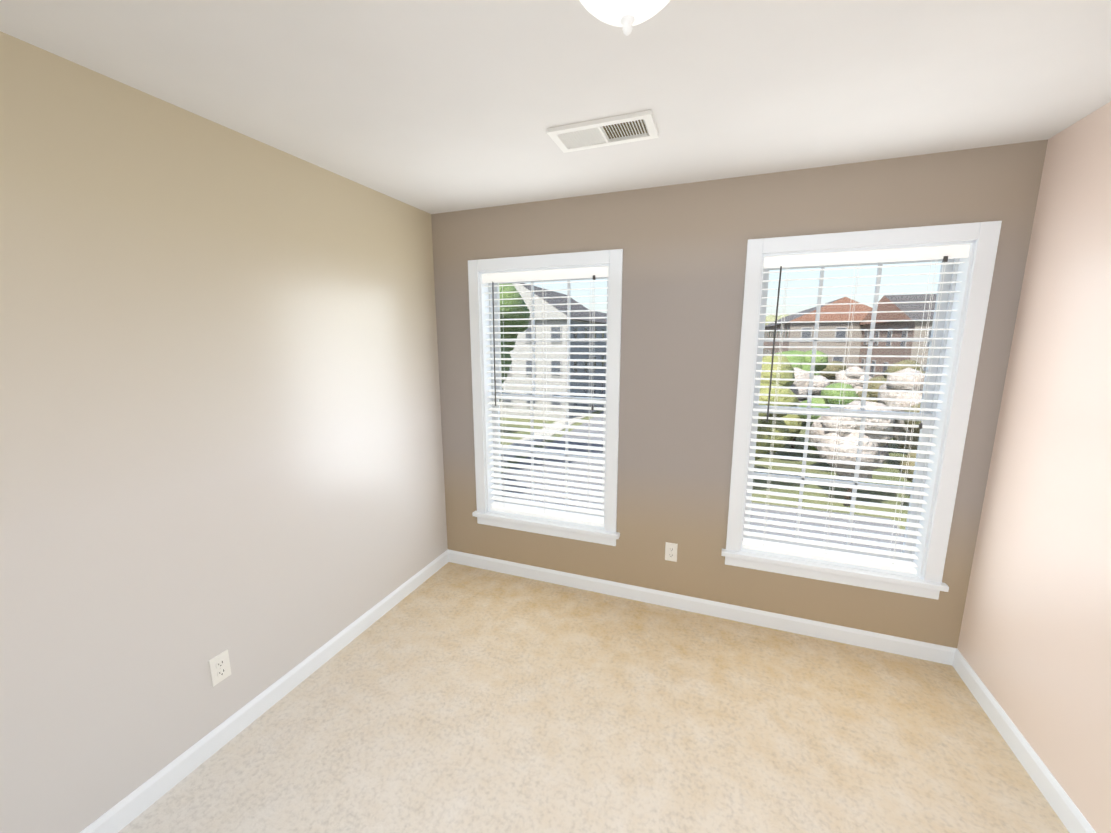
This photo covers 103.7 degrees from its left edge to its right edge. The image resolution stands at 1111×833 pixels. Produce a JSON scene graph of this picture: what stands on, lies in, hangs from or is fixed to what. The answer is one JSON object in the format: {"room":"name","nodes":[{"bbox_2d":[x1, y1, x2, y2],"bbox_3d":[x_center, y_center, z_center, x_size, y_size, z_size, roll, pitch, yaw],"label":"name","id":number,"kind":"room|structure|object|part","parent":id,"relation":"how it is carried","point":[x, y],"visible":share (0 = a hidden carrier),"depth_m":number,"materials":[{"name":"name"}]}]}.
{"room":"empty bedroom","nodes":[
{"label":"empty bedroom","id":0,"kind":"room"},
{"bbox_2d":[0,31,447,832],"bbox_3d":[-1.442,0.143,1.612,0.150,2.440,3.603,4,11,20],"label":"wall","id":1,"kind":"structure","parent":0,"point":[220,417],"depth_m":1.57,"materials":[{"name":"paint"}]},
{"bbox_2d":[208,649,230,686],"bbox_3d":[-1.356,1.018,1.767,0.008,0.116,0.071,4,11,20],"label":"electrical outlet","id":2,"kind":"object","parent":1,"relation":"attached to","point":[219,667],"visible":1,"depth_m":1.76,"materials":[{"name":"white plastic"}]},
{"bbox_2d":[80,550,448,832],"bbox_3d":[-1.377,1.310,1.753,0.013,0.092,3.283,4,11,20],"label":"baseboard","id":3,"kind":"structure","parent":1,"relation":"attached to","point":[126,810],"depth_m":1.85,"materials":[{"name":"paint"}]},
{"bbox_2d":[0,0,1110,213],"bbox_3d":[-0.242,-0.889,0.092,3.430,0.120,5.214,4,11,20],"label":"ceiling","id":4,"kind":"structure","parent":0,"point":[435,106],"depth_m":1.36,"materials":[{"name":"paint"}]},
{"bbox_2d":[547,110,658,152],"bbox_3d":[0.188,-1.112,1.715,0.400,0.014,0.200,4,11,20],"label":"ceiling vent","id":5,"kind":"object","parent":4,"relation":"in","point":[626,128],"visible":1,"depth_m":1.70,"materials":[{"name":"paint"}]},
{"bbox_2d":[579,0,670,35],"bbox_3d":[0.145,-0.867,0.864,0.273,0.197,0.273,4,11,20],"label":"lamp","id":6,"kind":"object","parent":4,"relation":"attached to","point":[626,15],"visible":1,"depth_m":0.87,"materials":[{"name":"glass"}]},
{"bbox_2d":[118,562,1068,832],"bbox_3d":[-0.235,1.631,0.543,3.430,0.120,5.214,4,11,20],"label":"floor","id":7,"kind":"structure","parent":0,"point":[452,698],"depth_m":1.82,"materials":[{"name":"carpet"}]},
{"bbox_2d":[431,139,1047,647],"bbox_3d":[0.645,-0.044,2.627,3.330,2.440,0.200,4,11,20],"label":"wall","id":8,"kind":"structure","parent":0,"point":[683,247],"depth_m":2.42,"materials":[{"name":"paint"}]},
{"bbox_2d":[468,249,622,545],"bbox_3d":[-0.057,-0.104,2.862,1.045,1.788,0.242,4,11,20],"label":"window","id":9,"kind":"structure","parent":8,"relation":"in","point":[482,274],"depth_m":2.84,"materials":[{"name":"paint"}]},
{"bbox_2d":[498,283,504,505],"bbox_3d":[-0.360,-0.109,2.913,0.008,1.538,0.003,4,11,20],"label":"blind cord","id":10,"kind":"object","parent":9,"relation":"hanging from","point":[498,283],"depth_m":2.89,"materials":[{"name":"white fabric"}]},
{"bbox_2d":[502,284,507,502],"bbox_3d":[-0.343,-0.118,2.965,0.002,1.538,0.002,4,11,20],"label":"blind cord","id":11,"kind":"object","parent":9,"relation":"hanging from","point":[502,284],"depth_m":2.91,"materials":[{"name":"white fabric"}]},
{"bbox_2d":[492,275,595,410],"bbox_3d":[-0.086,-0.447,2.733,0.683,0.805,0.015,4,11,20],"label":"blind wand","id":12,"kind":"object","parent":9,"relation":"hanging from","point":[592,407],"visible":1,"depth_m":2.83,"materials":[{"name":"grey plastic"}]},
{"bbox_2d":[542,280,546,453],"bbox_3d":[-0.075,-0.090,2.808,0.008,1.538,0.003,4,11,20],"label":"blind cord","id":13,"kind":"object","parent":9,"relation":"hanging from","point":[542,280],"depth_m":2.81,"materials":[{"name":"white fabric"}]},
{"bbox_3d":[-0.039,-0.117,2.909,0.833,1.606,0.078,4,11,20],"label":"left window sash","id":14,"kind":"part","parent":9,"relation":"part of","materials":[{"name":"white plastic"}]},
{"bbox_3d":[-0.037,-0.126,2.913,0.753,1.501,0.035,4,11,20],"label":"glass","id":15,"kind":"part","parent":9,"relation":"part of","materials":[{"name":"clear glass"}]},
{"bbox_2d":[587,327,590,521],"bbox_3d":[0.209,-0.072,2.702,0.008,1.538,0.003,4,11,20],"label":"blind cord","id":16,"kind":"object","parent":9,"relation":"hanging from","point":[590,327],"depth_m":2.73,"materials":[{"name":"white fabric"}]},
{"bbox_2d":[590,280,594,398],"bbox_3d":[0.228,-0.437,2.614,0.012,0.780,0.004,4,11,20],"label":"blind cord","id":17,"kind":"object","parent":9,"relation":"hanging from","point":[593,299],"depth_m":2.63,"materials":[{"name":"white fabric"}]},
{"bbox_2d":[665,542,677,561],"bbox_3d":[0.702,0.823,2.648,0.071,0.116,0.008,4,11,20],"label":"electrical outlet","id":18,"kind":"object","parent":8,"relation":"attached to","point":[670,551],"visible":1,"depth_m":2.65,"materials":[{"name":"white plastic"}]},
{"bbox_2d":[448,550,955,664],"bbox_3d":[0.611,1.129,2.735,3.030,0.092,0.013,4,11,20],"label":"baseboard","id":19,"kind":"structure","parent":8,"relation":"attached to","point":[887,643],"depth_m":2.58,"materials":[{"name":"paint"}]},
{"bbox_2d":[721,221,1001,599],"bbox_3d":[1.482,-0.006,2.290,1.045,1.788,0.242,4,11,20],"label":"window","id":20,"kind":"structure","parent":8,"relation":"in","point":[973,247],"depth_m":2.22,"materials":[{"name":"paint"}]},
{"bbox_2d":[763,267,788,547],"bbox_3d":[1.180,-0.011,2.342,0.008,1.538,0.003,4,11,20],"label":"blind cord","id":21,"kind":"object","parent":20,"relation":"hanging from","point":[786,267],"depth_m":2.34,"materials":[{"name":"white fabric"}]},
{"bbox_2d":[823,264,859,554],"bbox_3d":[1.464,0.008,2.236,0.008,1.538,0.003,4,11,20],"label":"blind cord","id":22,"kind":"object","parent":20,"relation":"hanging from","point":[845,389],"depth_m":2.23,"materials":[{"name":"white fabric"}]},
{"bbox_3d":[1.503,-0.028,2.342,0.753,1.501,0.035,4,11,20],"label":"glass","id":23,"kind":"part","parent":20,"relation":"part of","materials":[{"name":"clear glass"}]},
{"bbox_3d":[1.501,-0.019,2.337,0.833,1.606,0.078,4,11,20],"label":"right window sash","id":24,"kind":"part","parent":20,"relation":"part of","materials":[{"name":"white plastic"}]},
{"bbox_2d":[766,256,947,428],"bbox_3d":[1.454,-0.349,2.161,0.683,0.805,0.015,4,11,20],"label":"blind wand","id":25,"kind":"object","parent":20,"relation":"hanging from","point":[945,259],"visible":1,"depth_m":2.26,"materials":[{"name":"grey plastic"}]},
{"bbox_2d":[890,260,931,548],"bbox_3d":[1.765,0.016,2.182,0.002,1.538,0.002,4,11,20],"label":"blind cord","id":26,"kind":"object","parent":20,"relation":"hanging from","point":[931,260],"depth_m":2.14,"materials":[{"name":"white fabric"}]},
{"bbox_2d":[892,259,937,566],"bbox_3d":[1.749,0.026,2.131,0.008,1.538,0.003,4,11,20],"label":"blind cord","id":27,"kind":"object","parent":20,"relation":"hanging from","point":[936,259],"depth_m":2.12,"materials":[{"name":"white fabric"}]},
{"bbox_2d":[921,262,945,421],"bbox_3d":[1.767,-0.339,2.043,0.012,0.780,0.004,4,11,20],"label":"blind cord","id":28,"kind":"object","parent":20,"relation":"hanging from","point":[943,262],"depth_m":2.03,"materials":[{"name":"white fabric"}]},
{"bbox_2d":[957,101,1110,832],"bbox_3d":[1.250,0.466,-0.235,0.150,2.440,5.214,4,11,20],"label":"wall","id":29,"kind":"structure","parent":0,"point":[1034,645],"depth_m":1.63,"materials":[{"name":"paint"}]},
{"bbox_2d":[952,648,1095,832],"bbox_3d":[1.446,1.490,0.705,0.013,0.092,3.283,4,11,20],"label":"baseboard","id":30,"kind":"structure","parent":29,"relation":"attached to","point":[1072,818],"depth_m":1.69,"materials":[{"name":"paint"}]},
{"label":"outside","id":31,"kind":"structure","parent":0,"visible":0},
{"bbox_2d":[500,406,911,529],"bbox_3d":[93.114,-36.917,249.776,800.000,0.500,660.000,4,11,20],"label":"terrain","id":32,"kind":"structure","parent":31,"point":[825,464],"depth_m":24.20,"materials":[{"name":"green plant"}]},
{"bbox_2d":[499,283,529,400],"bbox_3d":[-5.214,-2.195,24.965,6.943,10.861,7.199,4,11,20],"label":"tree","id":33,"kind":"object","parent":32,"relation":"on","point":[513,315],"depth_m":23.68,"materials":[{"name":"green plant"}]},
{"bbox_2d":[501,411,603,510],"bbox_3d":[68.266,-28.312,200.575,7.900,0.020,411.000,4,11,20],"label":"road","id":34,"kind":"structure","parent":32,"relation":"on","point":[578,450],"depth_m":25.57,"materials":[{"name":"grey asphalt"}]},
{"bbox_2d":[501,404,603,462],"bbox_3d":[62.978,-28.664,202.535,1.800,0.050,411.000,4,11,20],"label":"sidewalk","id":35,"kind":"structure","parent":32,"relation":"on","point":[552,428],"depth_m":35.80,"materials":[{"name":"concrete"}]},
{"bbox_2d":[500,283,606,418],"bbox_3d":[-1.173,-7.606,49.013,11.200,13.000,14.700,4,11,20],"label":"house","id":36,"kind":"structure","parent":32,"relation":"on","point":[560,329],"depth_m":42.48,"materials":[{"name":"grey"}]},
{"bbox_2d":[593,311,606,379],"bbox_3d":[8.359,-13.764,84.429,11.700,12.600,28.700,4,11,20],"label":"house","id":37,"kind":"structure","parent":32,"relation":"on","point":[602,315],"depth_m":77.12,"materials":[{"name":"brick"}]},
{"bbox_2d":[765,314,788,324],"bbox_3d":[83.009,-30.108,163.968,13.342,16.394,13.123,4,11,20],"label":"tree","id":38,"kind":"object","parent":32,"relation":"on","point":[769,318],"depth_m":159.66,"materials":[{"name":"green plant"}]},
{"bbox_2d":[755,384,799,459],"bbox_3d":[9.380,0.972,21.903,4.613,5.625,4.179,4,11,20],"label":"tree","id":39,"kind":"object","parent":32,"relation":"on","point":[779,422],"depth_m":20.66,"materials":[{"name":"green plant"}]},
{"bbox_2d":[760,356,803,440],"bbox_3d":[12.806,-0.565,27.529,5.091,6.647,4.289,4,11,20],"label":"tree","id":40,"kind":"object","parent":32,"relation":"on","point":[783,359],"depth_m":25.71,"materials":[{"name":"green plant"}]},
{"bbox_2d":[763,310,804,356],"bbox_3d":[47.925,-14.532,88.694,10.700,12.400,28.700,4,11,20],"label":"house","id":41,"kind":"structure","parent":32,"relation":"on","point":[766,335],"depth_m":86.02,"materials":[{"name":"brick"}]},
{"bbox_2d":[784,350,827,374],"bbox_3d":[20.170,-2.251,36.742,4.496,6.682,4.129,4,11,20],"label":"tree","id":42,"kind":"object","parent":32,"relation":"on","point":[807,359],"depth_m":35.20,"materials":[{"name":"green plant"}]},
{"bbox_2d":[790,368,829,448],"bbox_3d":[16.510,-0.496,29.811,3.450,5.692,3.918,4,11,20],"label":"tree","id":43,"kind":"object","parent":32,"relation":"on","point":[806,384],"depth_m":28.23,"materials":[{"name":"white plant"}]},
{"bbox_2d":[768,297,872,367],"bbox_3d":[35.712,-9.092,59.603,10.700,12.000,24.700,4,11,20],"label":"house","id":44,"kind":"structure","parent":32,"relation":"on","point":[825,326],"depth_m":48.49,"materials":[{"name":"brick"}]},
{"bbox_2d":[749,502,904,551],"bbox_3d":[9.901,4.421,18.439,8.100,0.030,3.500,4,11,20],"label":"driveway","id":45,"kind":"structure","parent":32,"relation":"on","point":[827,526],"depth_m":17.85,"materials":[{"name":"concrete"}]},
{"bbox_2d":[798,383,858,467],"bbox_3d":[16.088,0.638,25.078,3.946,5.130,4.092,4,11,20],"label":"tree","id":46,"kind":"object","parent":32,"relation":"on","point":[833,393],"depth_m":24.61,"materials":[{"name":"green plant"}]},
{"bbox_2d":[820,361,845,383],"bbox_3d":[25.716,-2.457,41.002,2.796,5.561,3.111,4,11,20],"label":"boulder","id":47,"kind":"object","parent":32,"relation":"on","point":[834,368],"depth_m":39.53,"materials":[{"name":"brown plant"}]},
{"bbox_2d":[809,400,894,506],"bbox_3d":[13.467,1.632,20.088,3.122,4.946,3.492,4,11,20],"label":"tree","id":48,"kind":"object","parent":32,"relation":"on","point":[856,435],"depth_m":18.91,"materials":[{"name":"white plant"}]},
{"bbox_2d":[832,366,872,392],"bbox_3d":[23.492,-1.320,35.071,3.082,5.423,3.594,4,11,20],"label":"boulder","id":49,"kind":"object","parent":32,"relation":"on","point":[860,377],"depth_m":33.89,"materials":[{"name":"stone"}]},
{"bbox_2d":[857,359,924,445],"bbox_3d":[21.709,-0.560,28.410,3.731,6.281,3.124,4,11,20],"label":"tree","id":50,"kind":"object","parent":32,"relation":"on","point":[890,369],"depth_m":27.87,"materials":[{"name":"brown plant"}]},
{"bbox_2d":[858,294,936,376],"bbox_3d":[37.438,-5.161,39.021,14.700,11.500,14.700,4,11,20],"label":"house","id":51,"kind":"structure","parent":32,"relation":"on","point":[897,324],"depth_m":38.15,"materials":[{"name":"brick"}]},
{"bbox_2d":[878,367,924,449],"bbox_3d":[19.881,0.382,23.812,3.872,6.055,4.322,4,11,20],"label":"tree","id":52,"kind":"object","parent":32,"relation":"on","point":[889,386],"depth_m":23.39,"materials":[{"name":"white plant"}]},
{"bbox_2d":[899,403,920,481],"bbox_3d":[16.574,1.690,18.600,3.520,5.335,2.788,4,11,20],"label":"tree","id":53,"kind":"object","parent":32,"relation":"on","point":[916,430],"depth_m":18.40,"materials":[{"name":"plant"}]}
]}

